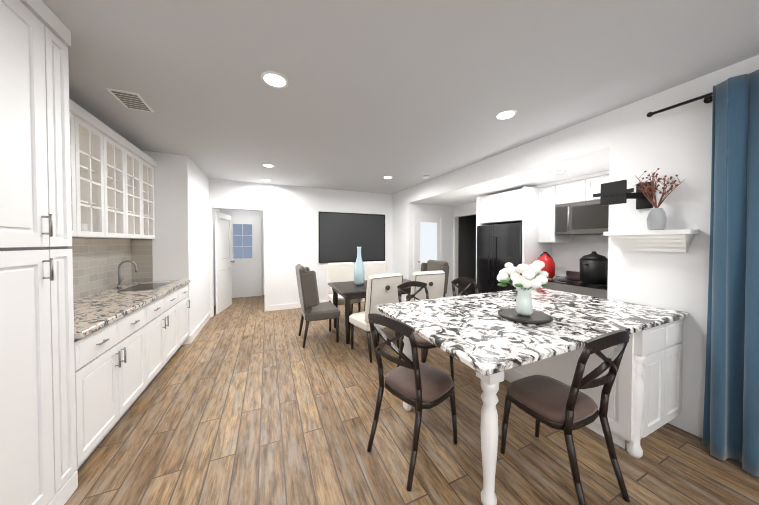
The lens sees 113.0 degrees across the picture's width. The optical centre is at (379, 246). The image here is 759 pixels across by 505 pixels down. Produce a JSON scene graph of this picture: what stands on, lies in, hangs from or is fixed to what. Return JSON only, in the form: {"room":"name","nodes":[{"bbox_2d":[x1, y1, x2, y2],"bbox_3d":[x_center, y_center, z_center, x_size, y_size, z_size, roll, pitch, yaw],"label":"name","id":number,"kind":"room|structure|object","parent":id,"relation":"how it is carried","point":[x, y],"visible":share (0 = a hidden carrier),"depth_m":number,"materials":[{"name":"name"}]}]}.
{"room":"dining room","nodes":[
{"label":"dining room","id":0,"kind":"room"},
{"bbox_2d":[141,150,209,344],"bbox_3d":[-2.015,0.099,1.069,0.750,2.680,8.240,0,1,-24],"label":"wall","id":1,"kind":"structure","parent":0,"point":[181,203],"depth_m":3.55,"materials":[{"name":"white paint"}]},
{"bbox_2d":[76,104,87,239],"bbox_3d":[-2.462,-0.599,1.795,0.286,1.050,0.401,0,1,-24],"label":"upper cabinet","id":2,"kind":"object","parent":1,"relation":"attached to","point":[79,110],"depth_m":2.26,"materials":[{"name":"grey wood"}]},
{"bbox_2d":[84,109,111,239],"bbox_3d":[-2.617,-0.605,2.145,0.286,1.050,0.400,0,1,-24],"label":"upper cabinet","id":3,"kind":"object","parent":1,"relation":"attached to","point":[97,135],"depth_m":2.33,"materials":[{"name":"grey wood"}]},
{"bbox_2d":[68,237,131,299],"bbox_3d":[-2.820,0.207,2.277,0.012,0.577,2.295,0,1,-24],"label":"backsplash","id":4,"kind":"structure","parent":1,"relation":"attached to","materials":[{"name":"tile"}]},
{"bbox_2d":[112,130,131,239],"bbox_3d":[-2.772,-0.611,2.494,0.286,1.050,0.400,0,1,-24],"label":"upper cabinet","id":5,"kind":"object","parent":1,"relation":"attached to","point":[121,148],"depth_m":2.68,"materials":[{"name":"grey wood"}]},
{"bbox_2d":[132,144,147,239],"bbox_3d":[-2.927,-0.616,2.844,0.286,1.050,0.400,0,1,-24],"label":"upper cabinet","id":6,"kind":"object","parent":1,"relation":"attached to","point":[139,158],"depth_m":3.04,"materials":[{"name":"grey wood"}]},
{"bbox_2d":[131,239,152,281],"bbox_3d":[-3.185,0.188,3.364,0.227,0.577,0.012,0,1,-24],"label":"backsplash","id":7,"kind":"structure","parent":1,"relation":"attached to","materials":[{"name":"tile"}]},
{"bbox_2d":[148,156,156,239],"bbox_3d":[-3.081,-0.622,3.189,0.286,1.050,0.392,0,1,-24],"label":"upper cabinet","id":8,"kind":"object","parent":1,"relation":"attached to","point":[152,163],"depth_m":3.37,"materials":[{"name":"grey wood"}]},
{"bbox_2d":[190,203,212,342],"bbox_3d":[-2.994,0.280,4.237,0.030,2.210,1.380,0,1,-24],"label":"baseboard","id":9,"kind":"structure","parent":1,"relation":"attached to","point":[196,331],"depth_m":4.86,"materials":[{"name":"white"}]},
{"bbox_2d":[213,208,220,305],"bbox_3d":[-3.820,0.135,5.739,0.100,2.450,1.760,0,1,-24],"label":"wall","id":10,"kind":"structure","parent":0,"point":[214,210],"depth_m":5.72,"materials":[{"name":"white paint"}]},
{"bbox_2d":[221,209,263,294],"bbox_3d":[-3.586,0.117,6.751,1.110,2.450,0.100,0,1,-24],"label":"wall","id":11,"kind":"structure","parent":0,"point":[246,214],"depth_m":6.79,"materials":[{"name":"white paint"}]},
{"bbox_2d":[231,218,261,297],"bbox_3d":[-3.614,0.304,6.657,0.880,2.080,0.050,0,1,-24],"label":"door","id":12,"kind":"structure","parent":11,"relation":"in","point":[246,258],"depth_m":6.67,"materials":[{"name":"white wood"}]},
{"bbox_2d":[209,179,391,315],"bbox_3d":[-1.451,0.019,5.761,4.090,2.680,0.120,0,1,-24],"label":"wall","id":13,"kind":"structure","parent":0,"point":[293,226],"depth_m":5.50,"materials":[{"name":"white paint"}]},
{"bbox_2d":[215,212,234,313],"bbox_3d":[-3.335,0.328,5.466,0.263,2.060,0.854,0,1,-24],"label":"door leaf","id":14,"kind":"structure","parent":13,"relation":"in","point":[223,259],"depth_m":5.37,"materials":[{"name":"white wood"}]},
{"bbox_2d":[211,203,364,313],"bbox_3d":[-1.478,0.256,5.677,3.970,2.210,0.018,0,1,-24],"label":"baseboard","id":15,"kind":"structure","parent":13,"relation":"attached to","point":[213,205],"depth_m":5.27,"materials":[{"name":"white"}]},
{"bbox_2d":[319,211,384,262],"bbox_3d":[-0.619,-0.211,6.039,1.660,1.170,0.034,0,1,-24],"label":"picture","id":16,"kind":"object","parent":13,"relation":"attached to","point":[343,237],"visible":0.93,"depth_m":5.99,"materials":[{"name":"black metal"}]},
{"bbox_2d":[42,0,758,193],"bbox_3d":[-0.160,-1.270,1.869,4.870,0.030,8.240,0,1,-24],"label":"ceiling","id":17,"kind":"structure","parent":0,"point":[405,94],"depth_m":1.80,"materials":[{"name":"grey paint"}]},
{"bbox_2d":[106,88,154,112],"bbox_3d":[-2.138,-1.255,2.173,0.200,0.009,0.320,0,1,-24],"label":"ceiling vent","id":18,"kind":"object","parent":17,"relation":"in","point":[131,100],"visible":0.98,"depth_m":2.14,"materials":[{"name":"white metal"}]},
{"bbox_2d":[262,164,274,167],"bbox_3d":[-1.776,-1.288,4.018,0.184,0.006,0.181,0,1,-24],"label":"recessed light","id":19,"kind":"object","parent":17,"relation":"in","point":[268,165],"visible":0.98,"depth_m":4.00,"materials":[{"name":"white"}]},
{"bbox_2d":[261,71,287,87],"bbox_3d":[-0.790,-1.252,1.896,0.194,0.006,0.191,0,1,-24],"label":"recessed light","id":20,"kind":"object","parent":17,"relation":"in","point":[273,79],"visible":1,"depth_m":1.89,"materials":[{"name":"white"}]},
{"bbox_2d":[495,109,516,119],"bbox_3d":[1.213,-1.261,2.413,0.194,0.006,0.191,0,1,-24],"label":"recessed light","id":21,"kind":"object","parent":17,"relation":"in","point":[506,114],"visible":1,"depth_m":2.40,"materials":[{"name":"white"}]},
{"bbox_2d":[392,188,412,299],"bbox_3d":[0.554,0.013,6.137,0.120,2.680,0.820,0,1,-24],"label":"wall","id":22,"kind":"structure","parent":0,"point":[402,235],"depth_m":5.99,"materials":[{"name":"white paint"}]},
{"bbox_2d":[64,295,758,504],"bbox_3d":[0.688,1.423,3.801,7.950,0.060,11.000,0,1,-24],"label":"floor","id":23,"kind":"structure","parent":0,"point":[245,401],"depth_m":1.81,"materials":[{"name":"brown wood"}]},
{"bbox_2d":[0,0,63,504],"bbox_3d":[-1.908,0.102,0.980,0.626,2.676,0.470,0,1,-24],"label":"tall cabinet","id":24,"kind":"object","parent":23,"relation":"on","point":[31,406],"depth_m":1.21,"materials":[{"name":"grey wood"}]},
{"bbox_2d":[52,12,83,503],"bbox_3d":[-2.038,0.097,1.272,0.626,2.676,0.170,0,1,-24],"label":"tall cabinet","id":25,"kind":"object","parent":23,"relation":"on","point":[67,134],"depth_m":1.44,"materials":[{"name":"grey wood"}]},
{"bbox_2d":[84,304,147,460],"bbox_3d":[-2.262,0.987,1.785,0.620,0.880,0.919,0,1,-24],"label":"base cabinet","id":26,"kind":"object","parent":23,"relation":"on","point":[94,332],"depth_m":1.85,"materials":[{"name":"grey wood"}]},
{"bbox_2d":[80,280,189,339],"bbox_3d":[-2.530,0.514,2.411,0.646,0.040,2.296,0,1,-24],"label":"countertop","id":27,"kind":"structure","parent":26,"relation":"on","point":[98,310],"depth_m":2.30,"materials":[{"name":"stone"}]},
{"bbox_2d":[114,260,171,291],"bbox_3d":[-2.833,0.322,2.985,0.433,0.323,0.560,0,1,-24],"label":"sink","id":28,"kind":"object","parent":27,"relation":"on","point":[148,286],"depth_m":2.93,"materials":[{"name":"silver metal"}]},
{"bbox_2d":[148,288,179,384],"bbox_3d":[-2.635,0.972,2.624,0.620,0.880,0.918,0,1,-24],"label":"base cabinet","id":29,"kind":"object","parent":23,"relation":"on","point":[164,313],"depth_m":2.71,"materials":[{"name":"grey wood"}]},
{"bbox_2d":[180,284,189,346],"bbox_3d":[-2.915,0.962,3.253,0.620,0.880,0.459,0,1,-24],"label":"base cabinet","id":30,"kind":"object","parent":23,"relation":"on","point":[184,332],"depth_m":3.41,"materials":[{"name":"grey wood"}]},
{"bbox_2d":[295,264,339,347],"bbox_3d":[-0.938,0.835,3.781,0.580,1.120,0.620,0,1,-24],"label":"chair","id":31,"kind":"object","parent":23,"relation":"on","point":[313,308],"visible":1,"depth_m":3.49,"materials":[{"name":"grey fabric"}]},
{"bbox_2d":[327,262,361,314],"bbox_3d":[-0.665,0.850,4.707,0.520,1.061,0.562,0,1,-24],"label":"dining chair","id":32,"kind":"object","parent":23,"relation":"on","point":[341,272],"visible":0.5,"depth_m":4.79,"materials":[{"name":"beige fabric"}]},
{"bbox_2d":[328,278,410,343],"bbox_3d":[-0.038,1.006,4.184,1.450,0.760,0.950,0,1,-24],"label":"dining table","id":33,"kind":"object","parent":23,"relation":"on","point":[348,291],"visible":0.33,"depth_m":3.69,"materials":[{"name":"brown wood"}]},
{"bbox_2d":[354,247,364,284],"bbox_3d":[-0.332,0.315,4.096,0.180,0.620,0.175,0,1,-24],"label":"bottle vase","id":34,"kind":"object","parent":33,"relation":"on","point":[359,273],"visible":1,"depth_m":4.04,"materials":[{"name":"blue glass"}]},
{"bbox_2d":[363,261,386,310],"bbox_3d":[-0.007,0.845,5.000,0.520,1.061,0.562,0,1,-24],"label":"dining chair","id":35,"kind":"object","parent":23,"relation":"on","point":[375,267],"visible":0.27,"depth_m":5.12,"materials":[{"name":"beige fabric"}]},
{"bbox_2d":[349,273,402,362],"bbox_3d":[-0.053,0.873,3.349,0.520,1.061,0.562,-1,1,-36],"label":"dining chair","id":36,"kind":"object","parent":23,"relation":"on","point":[382,288],"visible":0.69,"depth_m":3.12,"materials":[{"name":"beige fabric"}]},
{"bbox_2d":[367,313,456,491],"bbox_3d":[0.235,0.933,1.775,0.559,0.995,0.438,-1,1,-42],"label":"x-back chair","id":37,"kind":"object","parent":23,"relation":"on","point":[418,385],"visible":1,"depth_m":1.66,"materials":[{"name":"brown wood"}]},
{"bbox_2d":[398,270,445,338],"bbox_3d":[0.590,0.867,3.655,0.520,1.061,0.562,0,1,-24],"label":"dining chair","id":38,"kind":"object","parent":23,"relation":"on","point":[434,281],"visible":0.31,"depth_m":3.42,"materials":[{"name":"beige fabric"}]},
{"bbox_2d":[397,281,453,381],"bbox_3d":[0.485,0.917,2.757,0.438,0.995,0.559,0,1,-24],"label":"x-back chair","id":39,"kind":"object","parent":23,"relation":"on","point":[423,344],"visible":0.35,"depth_m":2.84,"materials":[{"name":"brown wood"}]},
{"bbox_2d":[406,260,448,299],"bbox_3d":[0.862,0.822,4.580,0.580,1.120,0.620,0,1,-24],"label":"chair","id":40,"kind":"object","parent":23,"relation":"on","point":[433,265],"visible":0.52,"depth_m":4.58,"materials":[{"name":"grey fabric"}]},
{"bbox_2d":[451,277,477,295],"bbox_3d":[1.198,0.911,3.074,0.438,0.995,0.559,0,1,-24],"label":"x-back chair","id":41,"kind":"object","parent":23,"relation":"on","point":[471,281],"visible":0.29,"depth_m":3.29,"materials":[{"name":"brown wood"}]},
{"bbox_2d":[477,223,521,293],"bbox_3d":[2.268,0.502,4.389,0.741,1.760,0.900,0,1,-24],"label":"fridge","id":42,"kind":"object","parent":23,"relation":"on","point":[499,246],"visible":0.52,"depth_m":4.26,"materials":[{"name":"black metal"}]},
{"bbox_2d":[476,187,523,283],"bbox_3d":[2.311,0.209,4.396,0.677,2.346,0.973,0,1,-24],"label":"tall cabinet","id":43,"kind":"object","parent":23,"relation":"on","point":[507,207],"depth_m":4.29,"materials":[{"name":"white wood"}]},
{"bbox_2d":[524,185,539,287],"bbox_3d":[2.563,0.219,3.829,0.677,2.346,0.269,0,1,-24],"label":"tall cabinet","id":44,"kind":"object","parent":23,"relation":"on","point":[531,194],"depth_m":3.87,"materials":[{"name":"white wood"}]},
{"bbox_2d":[500,329,629,504],"bbox_3d":[1.125,0.937,1.563,0.438,0.995,0.559,0,1,-24],"label":"x-back chair","id":45,"kind":"object","parent":23,"relation":"on","point":[555,404],"visible":1,"depth_m":1.44,"materials":[{"name":"brown wood"}]},
{"bbox_2d":[540,171,603,297],"bbox_3d":[2.767,0.227,3.370,0.677,2.346,0.736,0,1,-24],"label":"tall cabinet","id":46,"kind":"object","parent":23,"relation":"on","point":[551,217],"depth_m":3.51,"materials":[{"name":"white wood"}]},
{"bbox_2d":[537,252,554,277],"bbox_3d":[2.463,0.275,3.772,0.324,0.385,0.244,0,1,-24],"label":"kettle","id":47,"kind":"object","parent":46,"relation":"on","point":[549,267],"depth_m":3.69,"materials":[{"name":"red ceramic"}]},
{"bbox_2d":[555,200,608,234],"bbox_3d":[2.869,-0.378,3.405,0.429,0.435,0.754,0,1,-24],"label":"microwave","id":48,"kind":"object","parent":46,"relation":"in","point":[579,217],"depth_m":3.37,"materials":[{"name":"grey metal"}]},
{"bbox_2d":[579,251,607,283],"bbox_3d":[2.795,0.273,3.295,0.356,0.410,0.302,0,1,-24],"label":"cooking pot","id":49,"kind":"object","parent":46,"relation":"on","point":[593,267],"depth_m":3.20,"materials":[{"name":"black metal"}]},
{"bbox_2d":[492,324,671,458],"bbox_3d":[1.655,0.979,2.259,0.414,0.880,1.160,0,1,-24],"label":"base cabinet","id":50,"kind":"object","parent":23,"relation":"on","point":[640,397],"depth_m":1.77,"materials":[{"name":"white wood"}]},
{"bbox_2d":[376,288,688,379],"bbox_3d":[1.163,0.521,2.033,2.096,0.038,1.190,0,1,-24],"label":"countertop","id":51,"kind":"structure","parent":50,"relation":"on","point":[470,329],"depth_m":1.67,"materials":[{"name":"white stone"}]},
{"bbox_2d":[497,260,552,323],"bbox_3d":[1.027,0.301,1.798,0.340,0.407,0.375,0,1,-24],"label":"flowers","id":52,"kind":"object","parent":51,"relation":"on","point":[529,279],"visible":1,"depth_m":1.74,"materials":[{"name":"white plant"}]},
{"bbox_2d":[604,170,608,298],"bbox_3d":[2.990,0.235,2.868,0.677,2.346,0.362,0,1,-24],"label":"tall cabinet","id":53,"kind":"object","parent":23,"relation":"on","point":[606,173],"depth_m":3.14,"materials":[{"name":"white wood"}]},
{"bbox_2d":[672,320,682,418],"bbox_3d":[1.986,0.976,2.398,0.303,0.880,1.124,0,1,-24],"label":"base cabinet","id":54,"kind":"object","parent":23,"relation":"on","point":[677,329],"depth_m":1.91,"materials":[{"name":"white wood"}]},
{"bbox_2d":[413,203,453,296],"bbox_3d":[2.158,0.172,6.469,3.080,2.350,0.120,0,1,-24],"label":"wall","id":55,"kind":"structure","parent":0,"point":[447,212],"depth_m":6.17,"materials":[{"name":"white paint"}]},
{"bbox_2d":[414,213,442,271],"bbox_3d":[1.172,0.296,5.931,0.820,2.120,0.060,0,1,-24],"label":"back door","id":56,"kind":"structure","parent":55,"relation":"in","point":[428,236],"depth_m":5.92,"materials":[{"name":"white"}]},
{"bbox_2d":[458,215,475,295],"bbox_3d":[2.991,0.177,6.171,1.800,2.350,1.100,0,1,-24],"label":"wall","id":57,"kind":"structure","parent":0,"point":[467,248],"depth_m":6.43,"materials":[{"name":"grey paint"}]},
{"bbox_2d":[409,112,609,202],"bbox_3d":[1.467,-1.127,4.061,0.120,0.330,3.680,0,1,-24],"label":"header beam","id":58,"kind":"structure","parent":0,"point":[589,137],"depth_m":3.08,"materials":[{"name":"white paint"}]},
{"bbox_2d":[416,151,609,205],"bbox_3d":[3.639,-0.961,3.113,3.080,0.030,7.420,0,1,-24],"label":"ceiling","id":59,"kind":"structure","parent":0,"point":[595,163],"depth_m":3.59,"materials":[{"name":"white paint"}]},
{"bbox_2d":[454,202,607,295],"bbox_3d":[2.853,0.212,4.141,0.100,2.350,4.700,0,1,-24],"label":"wall","id":60,"kind":"structure","parent":0,"point":[465,208],"depth_m":5.77,"materials":[{"name":"white paint"}]},
{"bbox_2d":[449,211,475,296],"bbox_3d":[1.887,0.289,5.770,0.344,2.140,0.940,0,1,-24],"label":"door frame","id":61,"kind":"structure","parent":60,"relation":"attached to","point":[469,213],"depth_m":6.22,"materials":[{"name":"white wood"}]},
{"bbox_2d":[607,55,758,438],"bbox_3d":[2.948,0.104,0.745,0.120,2.680,3.620,0,1,-24],"label":"wall","id":62,"kind":"structure","parent":0,"point":[673,142],"depth_m":1.98,"materials":[{"name":"white paint"}]},
{"bbox_2d":[593,180,652,208],"bbox_3d":[2.052,-0.429,2.100,0.405,0.220,0.260,0,1,-24],"label":"mount","id":63,"kind":"object","parent":62,"relation":"attached to","point":[615,192],"visible":0.94,"depth_m":2.06,"materials":[{"name":"black metal"}]},
{"bbox_2d":[603,229,699,251],"bbox_3d":[2.198,-0.043,2.067,0.170,0.170,0.510,0,1,-24],"label":"mantel shelf","id":64,"kind":"object","parent":62,"relation":"attached to","point":[678,240],"visible":1,"depth_m":2.01,"materials":[{"name":"white wood"}]},
{"bbox_2d":[636,168,684,229],"bbox_3d":[2.219,-0.374,2.011,0.150,0.490,0.281,0,1,-24],"label":"vase","id":65,"kind":"object","parent":64,"relation":"on","point":[656,218],"visible":0.98,"depth_m":2.00,"materials":[{"name":"grey ceramic"}]},
{"bbox_2d":[646,92,712,116],"bbox_3d":[2.814,-1.046,0.728,0.117,0.048,2.934,0,1,-24],"label":"curtain rod","id":66,"kind":"object","parent":62,"relation":"attached to","point":[708,97],"visible":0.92,"depth_m":1.85,"materials":[{"name":"black metal"}]},
{"bbox_2d":[702,69,758,476],"bbox_3d":[2.783,0.175,0.576,0.101,2.514,2.572,0,1,-24],"label":"curtain","id":67,"kind":"object","parent":66,"relation":"hanging from","point":[731,415],"visible":1,"depth_m":1.64,"materials":[{"name":"blue fabric"}]}
]}

